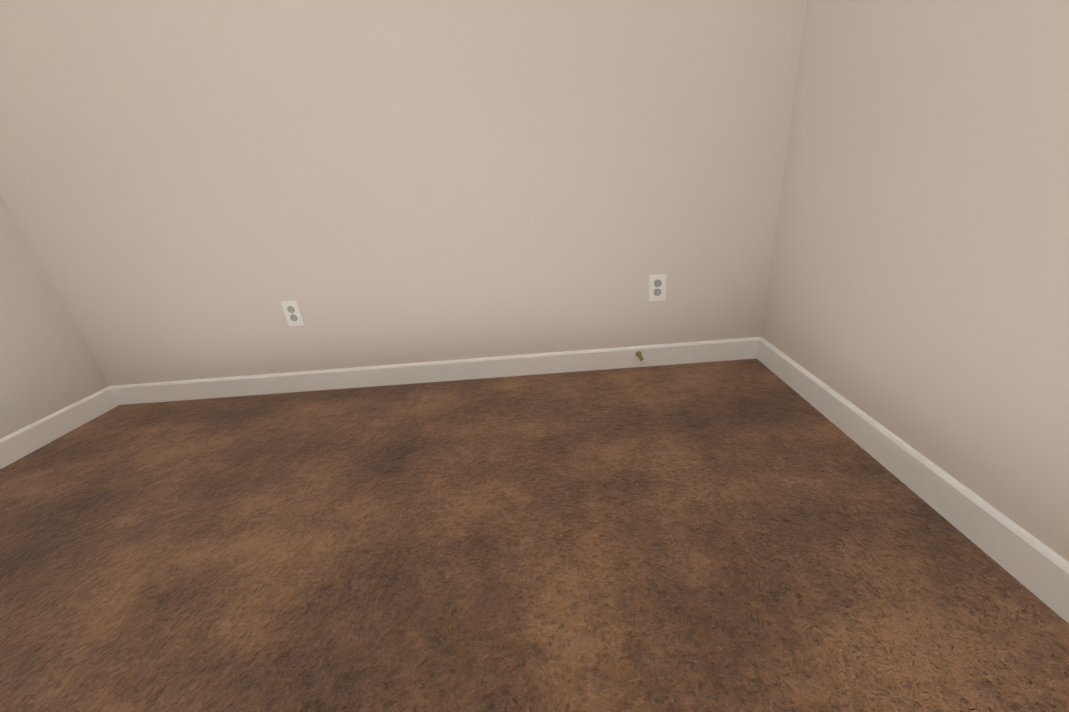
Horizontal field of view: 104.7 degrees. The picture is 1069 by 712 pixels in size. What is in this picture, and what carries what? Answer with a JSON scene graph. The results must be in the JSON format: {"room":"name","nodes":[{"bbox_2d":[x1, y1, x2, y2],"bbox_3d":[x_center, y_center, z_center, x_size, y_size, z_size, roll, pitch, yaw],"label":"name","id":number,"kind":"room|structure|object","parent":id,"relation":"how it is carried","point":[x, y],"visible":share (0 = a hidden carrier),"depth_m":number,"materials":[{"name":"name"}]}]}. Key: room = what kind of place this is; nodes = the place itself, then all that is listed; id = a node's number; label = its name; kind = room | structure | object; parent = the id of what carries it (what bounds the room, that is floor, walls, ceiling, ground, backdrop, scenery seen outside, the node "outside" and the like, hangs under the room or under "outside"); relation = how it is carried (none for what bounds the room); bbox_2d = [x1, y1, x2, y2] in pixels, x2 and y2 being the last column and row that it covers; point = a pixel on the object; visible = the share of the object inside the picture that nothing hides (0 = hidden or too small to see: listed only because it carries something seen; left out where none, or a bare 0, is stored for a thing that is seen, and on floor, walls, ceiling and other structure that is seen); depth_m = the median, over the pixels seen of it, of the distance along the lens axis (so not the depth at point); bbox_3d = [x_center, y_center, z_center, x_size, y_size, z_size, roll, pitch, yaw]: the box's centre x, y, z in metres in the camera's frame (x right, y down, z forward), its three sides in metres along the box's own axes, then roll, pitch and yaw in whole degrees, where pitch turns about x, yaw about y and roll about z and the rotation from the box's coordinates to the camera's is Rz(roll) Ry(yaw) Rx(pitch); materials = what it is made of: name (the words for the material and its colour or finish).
{"room":"empty room","nodes":[
{"label":"empty room","id":0,"kind":"room"},
{"bbox_2d":[0,193,108,438],"bbox_3d":[-2.297,-0.248,-0.234,0.160,2.740,4.120,-4,23,3],"label":"wall","id":1,"kind":"structure","parent":0,"point":[48,365],"depth_m":1.73,"materials":[{"name":"beige paint"}]},
{"bbox_2d":[0,387,117,468],"bbox_3d":[-2.093,0.951,0.286,0.014,0.100,3.800,-4,23,3],"label":"baseboard","id":2,"kind":"structure","parent":1,"relation":"attached to","point":[22,442],"depth_m":1.76,"materials":[{"name":"white wood"}]},
{"bbox_2d":[0,0,807,385],"bbox_3d":[-0.640,-1.163,1.497,3.100,2.740,0.160,-4,23,3],"label":"wall","id":3,"kind":"structure","parent":0,"point":[196,188],"depth_m":1.60,"materials":[{"name":"beige paint"}]},
{"bbox_2d":[281,300,304,326],"bbox_3d":[-1.078,-0.190,1.838,0.072,0.117,0.008,-4,23,3],"label":"electrical outlet","id":4,"kind":"object","parent":3,"relation":"attached to","point":[292,312],"visible":1,"depth_m":1.84,"materials":[{"name":"white plastic"}]},
{"bbox_2d":[108,337,755,404],"bbox_3d":[-0.528,0.078,1.941,3.030,0.100,0.014,-4,23,3],"label":"baseboard","id":5,"kind":"structure","parent":3,"relation":"attached to","point":[739,348],"depth_m":1.93,"materials":[{"name":"white wood"}]},
{"bbox_2d":[636,351,644,363],"bbox_3d":[0.474,0.011,1.831,0.027,0.028,0.099,-4,23,3],"label":"door stop","id":6,"kind":"object","parent":5,"relation":"attached to","point":[639,354],"visible":1,"depth_m":1.84,"materials":[{"name":"gold metal"}]},
{"bbox_2d":[649,273,666,301],"bbox_3d":[0.526,-0.292,1.763,0.072,0.117,0.008,-4,23,3],"label":"electrical outlet","id":7,"kind":"object","parent":3,"relation":"attached to","point":[657,287],"visible":1,"depth_m":1.76,"materials":[{"name":"white plastic"}]},
{"bbox_2d":[0,358,1068,711],"bbox_3d":[-0.546,0.935,0.250,3.420,0.120,4.120,-4,23,3],"label":"floor","id":8,"kind":"structure","parent":0,"point":[756,534],"depth_m":1.00,"materials":[{"name":"carpet"}]},
{"bbox_2d":[761,0,1068,561],"bbox_3d":[0.949,-0.493,-0.402,0.160,2.740,4.120,-4,23,3],"label":"wall","id":9,"kind":"structure","parent":0,"point":[917,298],"depth_m":0.97,"materials":[{"name":"beige paint"}]},
{"bbox_2d":[756,337,1068,623],"bbox_3d":[0.981,0.719,0.126,0.014,0.100,3.800,-4,23,3],"label":"baseboard","id":10,"kind":"structure","parent":9,"relation":"attached to","point":[1034,565],"depth_m":1.00,"materials":[{"name":"white wood"}]}
]}

